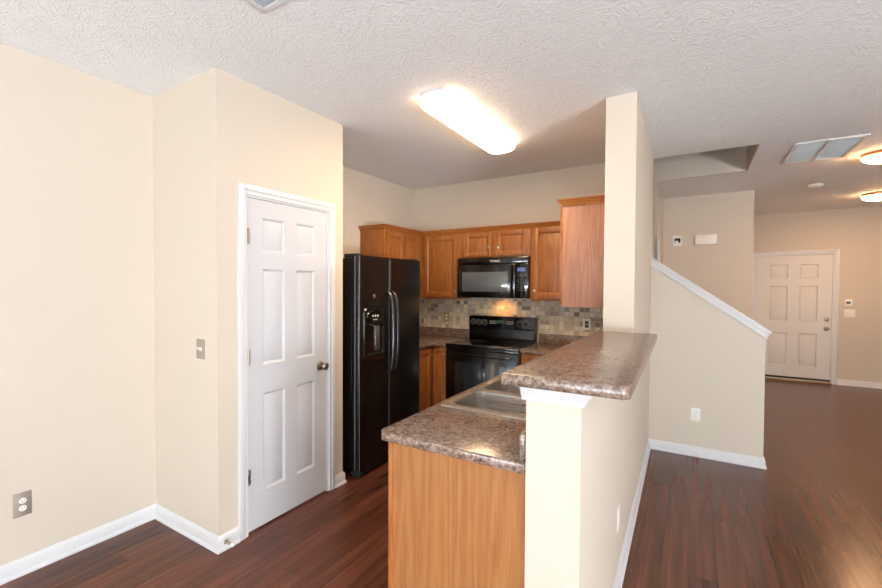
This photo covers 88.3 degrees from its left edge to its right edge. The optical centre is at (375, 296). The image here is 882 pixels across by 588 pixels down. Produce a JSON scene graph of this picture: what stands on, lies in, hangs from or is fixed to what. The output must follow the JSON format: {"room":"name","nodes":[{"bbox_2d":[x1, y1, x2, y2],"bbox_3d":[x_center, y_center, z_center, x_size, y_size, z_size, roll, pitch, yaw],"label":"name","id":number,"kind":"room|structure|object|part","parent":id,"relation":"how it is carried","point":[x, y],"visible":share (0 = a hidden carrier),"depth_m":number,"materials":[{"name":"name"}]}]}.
{"room":"kitchen","nodes":[
{"label":"kitchen","id":0,"kind":"room"},
{"bbox_2d":[0,43,155,565],"bbox_3d":[-3.097,0.125,0.640,0.120,2.710,5.860,1,2,35],"label":"wall","id":1,"kind":"structure","parent":0,"point":[77,326],"depth_m":2.51,"materials":[{"name":"beige paint"}]},
{"bbox_2d":[12,490,31,518],"bbox_3d":[-1.833,1.078,2.337,0.010,0.124,0.082,1,2,35],"label":"wall outlet","id":2,"kind":"object","parent":1,"relation":"attached to","point":[22,502],"visible":1,"depth_m":2.33,"materials":[{"name":"silver metal"}]},
{"bbox_2d":[19,498,26,503],"bbox_3d":[-1.830,1.059,2.335,0.004,0.029,0.033,1,2,35],"label":"receptacle","id":3,"kind":"object","parent":2,"relation":"attached to","point":[21,500],"depth_m":2.33,"materials":[{"name":"grey plastic"}]},
{"bbox_2d":[19,505,26,510],"bbox_3d":[-1.830,1.098,2.336,0.004,0.029,0.033,1,2,35],"label":"receptacle","id":4,"kind":"object","parent":2,"relation":"attached to","point":[21,507],"depth_m":2.34,"materials":[{"name":"grey plastic"}]},
{"bbox_2d":[0,504,240,584],"bbox_3d":[-2.767,1.442,0.442,0.686,0.087,5.873,1,2,35],"label":"baseboard","id":5,"kind":"structure","parent":1,"relation":"attached to","point":[10,571],"depth_m":2.59,"materials":[{"name":"white paint"}]},
{"bbox_2d":[152,68,235,535],"bbox_3d":[-1.119,0.081,2.753,0.664,2.710,0.115,1,2,35],"label":"wall","id":6,"kind":"structure","parent":0,"point":[193,119],"depth_m":2.63,"materials":[{"name":"beige paint"}]},
{"bbox_2d":[196,339,204,358],"bbox_3d":[-1.017,0.303,2.603,0.075,0.115,0.020,1,2,35],"label":"light switch","id":7,"kind":"object","parent":6,"relation":"attached to","point":[200,343],"visible":1,"depth_m":2.60,"materials":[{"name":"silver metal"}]},
{"bbox_2d":[224,539,233,546],"bbox_3d":[-0.824,1.397,2.545,0.068,0.024,0.024,1,2,35],"label":"door stop","id":8,"kind":"object","parent":6,"relation":"attached to","point":[226,541],"visible":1,"depth_m":2.54,"materials":[{"name":"silver metal"}]},
{"bbox_2d":[233,75,342,526],"bbox_3d":[-0.577,0.076,3.042,0.115,2.710,0.984,1,2,35],"label":"wall","id":9,"kind":"structure","parent":0,"point":[281,145],"depth_m":2.94,"materials":[{"name":"beige paint"}]},
{"bbox_2d":[237,182,334,540],"bbox_3d":[-0.595,0.380,3.010,0.133,2.103,0.856,1,2,35],"label":"door frame","id":10,"kind":"structure","parent":9,"relation":"in","point":[244,190],"depth_m":2.69,"materials":[{"name":"white paint"}]},
{"bbox_2d":[247,197,328,531],"bbox_3d":[-0.549,0.411,2.968,0.105,2.018,0.726,1,2,35],"label":"door","id":11,"kind":"structure","parent":10,"relation":"attached to","point":[288,365],"depth_m":2.95,"materials":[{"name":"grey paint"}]},
{"bbox_3d":[-0.367,0.493,3.197,0.070,0.064,0.064,1,2,35],"label":"knob","id":12,"kind":"part","parent":11,"relation":"part of","materials":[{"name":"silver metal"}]},
{"bbox_2d":[335,472,346,487],"bbox_3d":[-0.279,1.380,3.413,0.062,0.087,0.124,1,2,35],"label":"baseboard","id":13,"kind":"structure","parent":9,"relation":"attached to","point":[340,480],"depth_m":3.39,"materials":[{"name":"white paint"}]},
{"bbox_2d":[343,166,411,257],"bbox_3d":[-0.266,0.038,4.727,0.120,2.710,2.356,1,2,35],"label":"wall","id":14,"kind":"structure","parent":0,"point":[367,199],"depth_m":4.87,"materials":[{"name":"beige paint"}]},
{"bbox_2d":[360,230,420,297],"bbox_3d":[0.208,-0.347,4.978,0.351,0.740,0.774,1,2,35],"label":"upper cabinet","id":15,"kind":"object","parent":14,"relation":"attached to","point":[377,243],"visible":0.35,"depth_m":4.73,"materials":[{"name":"brown wood"}]},
{"bbox_3d":[0.212,-0.336,4.746,0.019,0.690,0.330,1,2,35],"label":"door","id":16,"kind":"part","parent":15,"relation":"part of","materials":[{"name":"brown wood"}]},
{"bbox_3d":[0.418,-0.343,5.038,0.019,0.690,0.315,1,2,35],"label":"door","id":17,"kind":"part","parent":15,"relation":"part of","materials":[{"name":"brown wood"}]},
{"bbox_2d":[0,0,881,214],"bbox_3d":[1.837,-1.364,2.083,8.950,0.220,14.270,1,2,35],"label":"ceiling","id":18,"kind":"structure","parent":0,"point":[706,75],"depth_m":2.47,"materials":[{"name":"white paint"}]},
{"bbox_2d":[244,0,290,13],"bbox_3d":[-0.497,-1.246,1.760,0.242,0.008,0.380,1,2,35],"label":"ceiling vent","id":19,"kind":"object","parent":18,"relation":"in","point":[264,6],"visible":1,"depth_m":1.92,"materials":[{"name":"white metal"}]},
{"bbox_2d":[420,88,514,153],"bbox_3d":[0.723,-1.241,3.308,0.230,0.084,1.305,1,2,35],"label":"ceiling lamp","id":20,"kind":"object","parent":18,"relation":"attached to","point":[441,104],"visible":1,"depth_m":3.08,"materials":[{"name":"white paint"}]},
{"bbox_2d":[658,144,759,180],"bbox_3d":[3.247,-1.415,4.470,0.790,0.219,1.105,1,2,35],"label":"lining","id":21,"kind":"object","parent":18,"relation":"attached to","point":[735,161],"visible":0.86,"depth_m":4.86,"materials":[{"name":"beige paint"}]},
{"bbox_2d":[807,183,823,187],"bbox_3d":[5.178,-1.299,5.288,0.136,0.040,0.136,1,2,35],"label":"smoke detector","id":22,"kind":"object","parent":18,"relation":"attached to","point":[818,185],"visible":1,"depth_m":5.25,"materials":[{"name":"white plastic"}]},
{"bbox_2d":[781,133,870,164],"bbox_3d":[3.918,-1.285,3.950,0.440,0.014,0.750,1,2,35],"label":"ceiling vent","id":23,"kind":"object","parent":18,"relation":"in","point":[840,147],"visible":1,"depth_m":3.90,"materials":[{"name":"white metal"}]},
{"bbox_3d":[3.835,-1.288,4.009,0.178,0.009,0.692,1,2,35],"label":"filter panel","id":24,"kind":"part","parent":23,"relation":"part of","materials":[{"name":"white metal"}]},
{"bbox_3d":[4.001,-1.285,3.891,0.178,0.009,0.692,1,2,35],"label":"filter panel","id":25,"kind":"part","parent":23,"relation":"part of","materials":[{"name":"white metal"}]},
{"bbox_2d":[861,149,881,163],"bbox_3d":[4.547,-1.244,4.008,0.296,0.096,0.296,1,2,35],"label":"lamp","id":26,"kind":"object","parent":18,"relation":"attached to","point":[873,157],"visible":1,"depth_m":4.00,"materials":[{"name":"white glass"}]},
{"bbox_2d":[861,191,881,200],"bbox_3d":[6.446,-1.280,5.763,0.300,0.096,0.300,1,2,35],"label":"lamp","id":27,"kind":"object","parent":18,"relation":"attached to","point":[873,196],"visible":1,"depth_m":5.72,"materials":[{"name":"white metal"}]},
{"bbox_2d":[0,378,881,587],"bbox_3d":[1.832,1.516,2.148,8.950,0.120,14.270,1,2,35],"label":"floor","id":28,"kind":"structure","parent":0,"point":[813,518],"depth_m":2.76,"materials":[{"name":"laminate"}]},
{"bbox_2d":[343,253,419,477],"bbox_3d":[-0.133,0.530,4.045,0.843,1.758,0.944,1,2,35],"label":"refrigerator","id":29,"kind":"object","parent":28,"relation":"on","point":[381,295],"visible":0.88,"depth_m":3.64,"materials":[{"name":"black metal"}]},
{"bbox_3d":[-0.029,0.517,3.652,0.074,1.682,0.416,1,2,35],"label":"freezer door","id":30,"kind":"part","parent":29,"relation":"part of","materials":[{"name":"black metal"}]},
{"bbox_3d":[-0.002,0.157,3.590,0.008,0.112,0.224,1,2,35],"label":"control panel","id":31,"kind":"part","parent":29,"relation":"part of","materials":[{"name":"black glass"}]},
{"bbox_3d":[0.133,0.293,3.753,0.079,0.683,0.030,1,2,35],"label":"handle","id":32,"kind":"part","parent":29,"relation":"part of","materials":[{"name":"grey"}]},
{"bbox_3d":[0.172,0.292,3.808,0.079,0.683,0.030,1,2,35],"label":"handle","id":33,"kind":"part","parent":29,"relation":"part of","materials":[{"name":"grey plastic"}]},
{"bbox_3d":[0.245,0.509,4.038,0.074,1.682,0.516,1,2,35],"label":"door","id":34,"kind":"part","parent":29,"relation":"part of","materials":[{"name":"black metal"}]},
{"bbox_2d":[419,346,432,411],"bbox_3d":[0.224,0.956,4.765,0.661,0.876,0.529,1,2,35],"label":"base cabinet","id":35,"kind":"object","parent":28,"relation":"on","point":[425,354],"visible":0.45,"depth_m":4.68,"materials":[{"name":"brown wood"}]},
{"bbox_2d":[432,346,446,405],"bbox_3d":[0.596,0.947,5.173,0.796,0.876,0.662,1,2,35],"label":"base cabinet","id":36,"kind":"object","parent":28,"relation":"on","point":[439,352],"visible":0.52,"depth_m":4.75,"materials":[{"name":"brown wood"}]},
{"bbox_2d":[419,326,468,347],"bbox_3d":[0.455,0.446,4.960,0.798,0.133,1.154,1,2,35],"label":"countertop","id":37,"kind":"structure","parent":36,"relation":"on","point":[428,336],"depth_m":5.25,"materials":[{"name":"stone"}]},
{"bbox_2d":[388,442,525,587],"bbox_3d":[1.056,1.001,2.812,0.597,0.876,2.751,1,2,35],"label":"base cabinet","id":38,"kind":"object","parent":28,"relation":"on","point":[453,522],"visible":0.34,"depth_m":1.68,"materials":[{"name":"brown wood"}]},
{"bbox_2d":[381,333,585,473],"bbox_3d":[1.115,0.488,3.124,0.874,0.133,3.389,1,2,35],"label":"countertop","id":39,"kind":"structure","parent":38,"relation":"on","point":[496,441],"depth_m":1.80,"materials":[{"name":"stone"}]},
{"bbox_2d":[441,377,525,419],"bbox_3d":[0.758,0.617,2.430,0.485,0.176,0.850,1,2,35],"label":"sink","id":40,"kind":"object","parent":39,"relation":"in","point":[493,397],"visible":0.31,"depth_m":2.43,"materials":[{"name":"silver metal"}]},
{"bbox_3d":[0.627,0.623,2.272,0.379,0.170,0.334,1,2,35],"label":"bowl","id":41,"kind":"part","parent":40,"relation":"part of","materials":[{"name":"silver metal"}]},
{"bbox_3d":[0.863,0.616,2.604,0.379,0.170,0.349,1,2,35],"label":"bowl","id":42,"kind":"part","parent":40,"relation":"part of","materials":[{"name":"silver metal"}]},
{"bbox_2d":[445,315,537,398],"bbox_3d":[1.211,0.808,4.685,0.758,1.178,0.721,1,2,35],"label":"range","id":43,"kind":"object","parent":28,"relation":"on","point":[493,345],"visible":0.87,"depth_m":4.60,"materials":[{"name":"black metal"}]},
{"bbox_3d":[1.021,0.583,4.410,0.641,0.030,0.062,1,2,35],"label":"handle","id":44,"kind":"part","parent":43,"relation":"part of","materials":[{"name":"black ceramic"}]},
{"bbox_3d":[1.044,0.854,4.451,0.748,0.627,0.040,1,2,35],"label":"oven door","id":45,"kind":"part","parent":43,"relation":"part of","materials":[{"name":"black glass"}]},
{"bbox_3d":[1.046,0.524,4.445,0.754,0.025,0.036,1,2,35],"label":"vent trim","id":46,"kind":"part","parent":43,"relation":"part of","materials":[{"name":"black metal"}]},
{"bbox_2d":[445,338,535,351],"bbox_3d":[1.200,0.493,4.661,0.758,0.024,0.576,1,2,35],"label":"cooktop","id":47,"kind":"object","parent":43,"relation":"in","point":[474,344],"depth_m":4.57,"materials":[{"name":"black glass"}]},
{"bbox_3d":[1.365,0.402,4.891,0.716,0.111,0.016,1,2,35],"label":"panel","id":48,"kind":"part","parent":43,"relation":"part of","materials":[{"name":"black metal"}]},
{"bbox_3d":[1.366,0.284,4.891,0.716,0.127,0.014,1,2,35],"label":"control panel","id":49,"kind":"part","parent":43,"relation":"part of","materials":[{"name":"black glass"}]},
{"bbox_2d":[521,353,541,363],"bbox_3d":[1.892,0.970,4.255,0.848,0.876,0.662,1,2,35],"label":"base cabinet","id":50,"kind":"object","parent":28,"relation":"on","point":[525,358],"visible":0.09,"depth_m":4.21,"materials":[{"name":"brown wood"}]},
{"bbox_3d":[1.484,0.625,4.178,0.210,0.137,0.019,1,2,35],"label":"drawer","id":51,"kind":"part","parent":50,"relation":"part of","materials":[{"name":"brown wood"}]},
{"bbox_2d":[524,395,632,587],"bbox_3d":[1.056,0.866,2.166,0.173,1.175,1.729,1,2,35],"label":"wall","id":52,"kind":"structure","parent":0,"point":[579,460],"depth_m":1.48,"materials":[{"name":"beige paint"}]},
{"bbox_2d":[520,387,591,407],"bbox_3d":[0.587,0.317,1.446,0.216,0.046,0.095,1,2,35],"label":"cap","id":53,"kind":"object","parent":52,"relation":"attached to","point":[546,396],"visible":0.79,"depth_m":1.42,"materials":[{"name":"white paint"}]},
{"bbox_2d":[501,331,656,399],"bbox_3d":[1.081,0.259,2.105,0.378,0.040,1.772,1,2,35],"label":"bar","id":54,"kind":"object","parent":52,"relation":"on","point":[605,364],"visible":1,"depth_m":1.59,"materials":[{"name":"laminate"}]},
{"bbox_2d":[617,503,619,532],"bbox_3d":[1.209,1.097,2.231,0.010,0.120,0.075,1,2,35],"label":"wall outlet","id":55,"kind":"object","parent":52,"relation":"attached to","point":[618,507],"visible":1,"depth_m":2.22,"materials":[{"name":"white plastic"}]},
{"bbox_2d":[613,438,766,587],"bbox_3d":[1.896,1.401,2.653,0.839,0.087,3.549,1,2,37],"label":"baseboard","id":56,"kind":"structure","parent":52,"relation":"attached to","point":[717,455],"depth_m":3.77,"materials":[{"name":"white paint"}]},
{"bbox_2d":[412,163,765,457],"bbox_3d":[1.827,0.042,4.759,3.499,2.710,0.115,1,2,35],"label":"wall","id":57,"kind":"structure","parent":0,"point":[702,357],"depth_m":4.07,"materials":[{"name":"beige paint"}]},
{"bbox_2d":[421,234,470,298],"bbox_3d":[0.687,-0.352,5.271,0.793,0.740,0.352,1,2,35],"label":"upper cabinet","id":58,"kind":"object","parent":57,"relation":"attached to","point":[440,254],"visible":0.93,"depth_m":5.07,"materials":[{"name":"brown wood"}]},
{"bbox_3d":[0.735,-0.343,5.069,0.420,0.690,0.019,1,2,35],"label":"door","id":59,"kind":"part","parent":58,"relation":"part of","materials":[{"name":"brown wood"}]},
{"bbox_2d":[461,229,530,258],"bbox_3d":[1.319,-0.565,4.819,0.753,0.293,0.352,1,2,35],"label":"upper cabinet","id":60,"kind":"object","parent":57,"relation":"attached to","point":[505,243],"visible":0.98,"depth_m":4.68,"materials":[{"name":"brown wood"}]},
{"bbox_3d":[1.096,-0.559,4.808,0.305,0.250,0.019,1,2,35],"label":"door","id":61,"kind":"part","parent":60,"relation":"part of","materials":[{"name":"brown wood"}]},
{"bbox_2d":[458,256,530,298],"bbox_3d":[1.293,-0.201,4.781,0.750,0.423,0.437,1,2,35],"label":"microwave","id":62,"kind":"object","parent":60,"relation":"attached to","point":[491,277],"visible":0.99,"depth_m":4.62,"materials":[{"name":"black plastic"}]},
{"bbox_3d":[1.156,-0.165,4.697,0.624,0.344,0.033,1,2,35],"label":"door","id":63,"kind":"part","parent":62,"relation":"part of","materials":[{"name":"black glass"}]},
{"bbox_3d":[1.364,-0.159,4.500,0.030,0.330,0.058,1,2,35],"label":"handle","id":64,"kind":"part","parent":62,"relation":"part of","materials":[{"name":"black plastic"}]},
{"bbox_3d":[1.463,-0.159,4.480,0.124,0.344,0.031,1,2,35],"label":"control panel","id":65,"kind":"part","parent":62,"relation":"part of","materials":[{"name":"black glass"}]},
{"bbox_3d":[1.392,-0.556,4.598,0.316,0.254,0.019,1,2,35],"label":"door","id":66,"kind":"part","parent":60,"relation":"part of","materials":[{"name":"brown wood"}]},
{"bbox_2d":[419,298,602,340],"bbox_3d":[1.444,0.244,4.959,2.405,0.434,0.008,1,2,35],"label":"tile backsplash","id":67,"kind":"structure","parent":57,"relation":"attached to","point":[553,318],"depth_m":4.88,"materials":[{"name":"tile"}]},
{"bbox_2d":[444,312,448,321],"bbox_3d":[0.852,0.242,5.367,0.070,0.115,0.010,1,2,35],"label":"wall outlet","id":68,"kind":"object","parent":67,"relation":"attached to","point":[446,314],"visible":1,"depth_m":5.36,"materials":[{"name":"beige plastic"}]},
{"bbox_2d":[583,319,590,329],"bbox_3d":[2.107,0.275,4.478,0.070,0.115,0.010,1,2,35],"label":"wall outlet","id":69,"kind":"object","parent":67,"relation":"attached to","point":[586,322],"visible":1,"depth_m":4.47,"materials":[{"name":"white plastic"}]},
{"bbox_2d":[530,226,559,300],"bbox_3d":[1.978,-0.329,4.356,0.863,0.740,0.352,1,2,35],"label":"upper cabinet","id":70,"kind":"object","parent":57,"relation":"attached to","point":[544,241],"visible":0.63,"depth_m":4.41,"materials":[{"name":"brown wood"}]},
{"bbox_2d":[691,408,699,421],"bbox_3d":[2.839,1.044,3.986,0.070,0.115,0.010,1,2,35],"label":"wall outlet","id":71,"kind":"object","parent":57,"relation":"attached to","point":[695,412],"visible":1,"depth_m":3.98,"materials":[{"name":"white plastic"}]},
{"bbox_2d":[651,257,771,339],"bbox_3d":[2.935,-0.009,3.973,0.853,0.709,0.179,1,2,35],"label":"cap","id":72,"kind":"object","parent":57,"relation":"attached to","point":[689,285],"visible":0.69,"depth_m":3.89,"materials":[{"name":"white paint"}]},
{"bbox_2d":[603,92,653,508],"bbox_3d":[2.058,0.068,3.582,0.173,2.710,1.769,1,2,35],"label":"wall","id":73,"kind":"structure","parent":0,"point":[629,160],"depth_m":2.88,"materials":[{"name":"beige paint"}]},
{"bbox_2d":[559,203,604,307],"bbox_3d":[1.791,-0.309,3.654,0.356,0.750,1.104,1,2,35],"label":"upper cabinet","id":74,"kind":"object","parent":73,"relation":"attached to","point":[581,226],"visible":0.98,"depth_m":3.20,"materials":[{"name":"brown wood"}]},
{"bbox_2d":[358,194,604,235],"bbox_3d":[0.944,-0.702,4.225,2.411,0.052,1.141,1,2,35],"label":"crown molding","id":75,"kind":"structure","parent":74,"relation":"attached to","point":[595,199],"depth_m":4.61,"materials":[{"name":"brown wood"}]},
{"bbox_3d":[1.507,-0.306,3.495,0.019,0.710,0.505,1,2,35],"label":"door","id":76,"kind":"part","parent":74,"relation":"part of","materials":[{"name":"brown wood"}]},
{"bbox_2d":[658,185,663,263],"bbox_3d":[3.566,0.023,5.739,0.115,2.710,1.115,1,2,35],"label":"wall","id":77,"kind":"structure","parent":0,"point":[660,198],"depth_m":5.69,"materials":[{"name":"beige paint"}]},
{"bbox_2d":[652,146,747,259],"bbox_3d":[2.305,-1.228,5.852,4.160,5.200,0.115,1,2,35],"label":"wall","id":78,"kind":"structure","parent":0,"point":[656,160],"depth_m":5.14,"materials":[{"name":"beige paint"}]},
{"bbox_2d":[656,239,659,261],"bbox_3d":[3.234,0.365,5.157,0.030,2.050,0.060,1,2,35],"label":"trim","id":79,"kind":"structure","parent":78,"relation":"attached to","point":[658,240],"depth_m":5.11,"materials":[{"name":"white paint"}]},
{"bbox_2d":[663,190,754,318],"bbox_3d":[4.309,0.019,5.966,1.065,2.710,0.115,1,2,35],"label":"wall","id":80,"kind":"structure","parent":0,"point":[723,269],"depth_m":5.81,"materials":[{"name":"beige paint"}]},
{"bbox_2d":[673,235,681,246],"bbox_3d":[4.059,-0.751,6.037,0.103,0.145,0.032,1,2,35],"label":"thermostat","id":81,"kind":"object","parent":80,"relation":"attached to","point":[677,240],"visible":1,"depth_m":6.03,"materials":[{"name":"white plastic"}]},
{"bbox_2d":[695,234,716,244],"bbox_3d":[4.305,-0.746,5.854,0.231,0.135,0.045,1,2,35],"label":"door chime","id":82,"kind":"object","parent":80,"relation":"attached to","point":[704,239],"visible":1,"depth_m":5.84,"materials":[{"name":"white plastic"}]},
{"bbox_2d":[754,206,881,382],"bbox_3d":[7.763,0.012,6.561,4.115,2.710,0.140,1,2,35],"label":"wall","id":83,"kind":"structure","parent":0,"point":[857,232],"depth_m":6.84,"materials":[{"name":"beige paint"}]},
{"bbox_2d":[752,249,839,384],"bbox_3d":[6.748,0.305,7.276,1.036,2.088,0.158,1,2,35],"label":"door frame","id":84,"kind":"structure","parent":83,"relation":"in","point":[836,252],"depth_m":6.96,"materials":[{"name":"white paint"}]},
{"bbox_2d":[756,254,832,381],"bbox_3d":[6.709,0.332,7.221,0.892,1.992,0.107,1,2,35],"label":"door","id":85,"kind":"structure","parent":84,"relation":"attached to","point":[794,292],"depth_m":7.21,"materials":[{"name":"white paint"}]},
{"bbox_2d":[765,377,831,383],"bbox_3d":[6.731,1.340,7.277,0.920,0.018,0.130,1,2,35],"label":"trim","id":86,"kind":"structure","parent":83,"relation":"attached to","point":[765,377],"depth_m":7.17,"materials":[{"name":"brown wood"}]},
{"bbox_2d":[844,299,852,306],"bbox_3d":[7.211,0.092,6.853,0.088,0.110,0.024,1,2,35],"label":"thermostat","id":87,"kind":"object","parent":83,"relation":"attached to","point":[847,302],"visible":1,"depth_m":6.84,"materials":[{"name":"white plastic"}]},
{"bbox_2d":[844,309,855,316],"bbox_3d":[7.230,0.250,6.849,0.122,0.115,0.014,1,2,35],"label":"light switch","id":88,"kind":"object","parent":83,"relation":"attached to","point":[847,312],"visible":1,"depth_m":6.85,"materials":[{"name":"white plastic"}]},
{"bbox_2d":[837,379,881,388],"bbox_3d":[8.261,1.334,6.137,2.775,0.087,0.022,1,2,35],"label":"baseboard","id":89,"kind":"structure","parent":83,"relation":"attached to","point":[877,385],"depth_m":6.80,"materials":[{"name":"white paint"}]}
]}

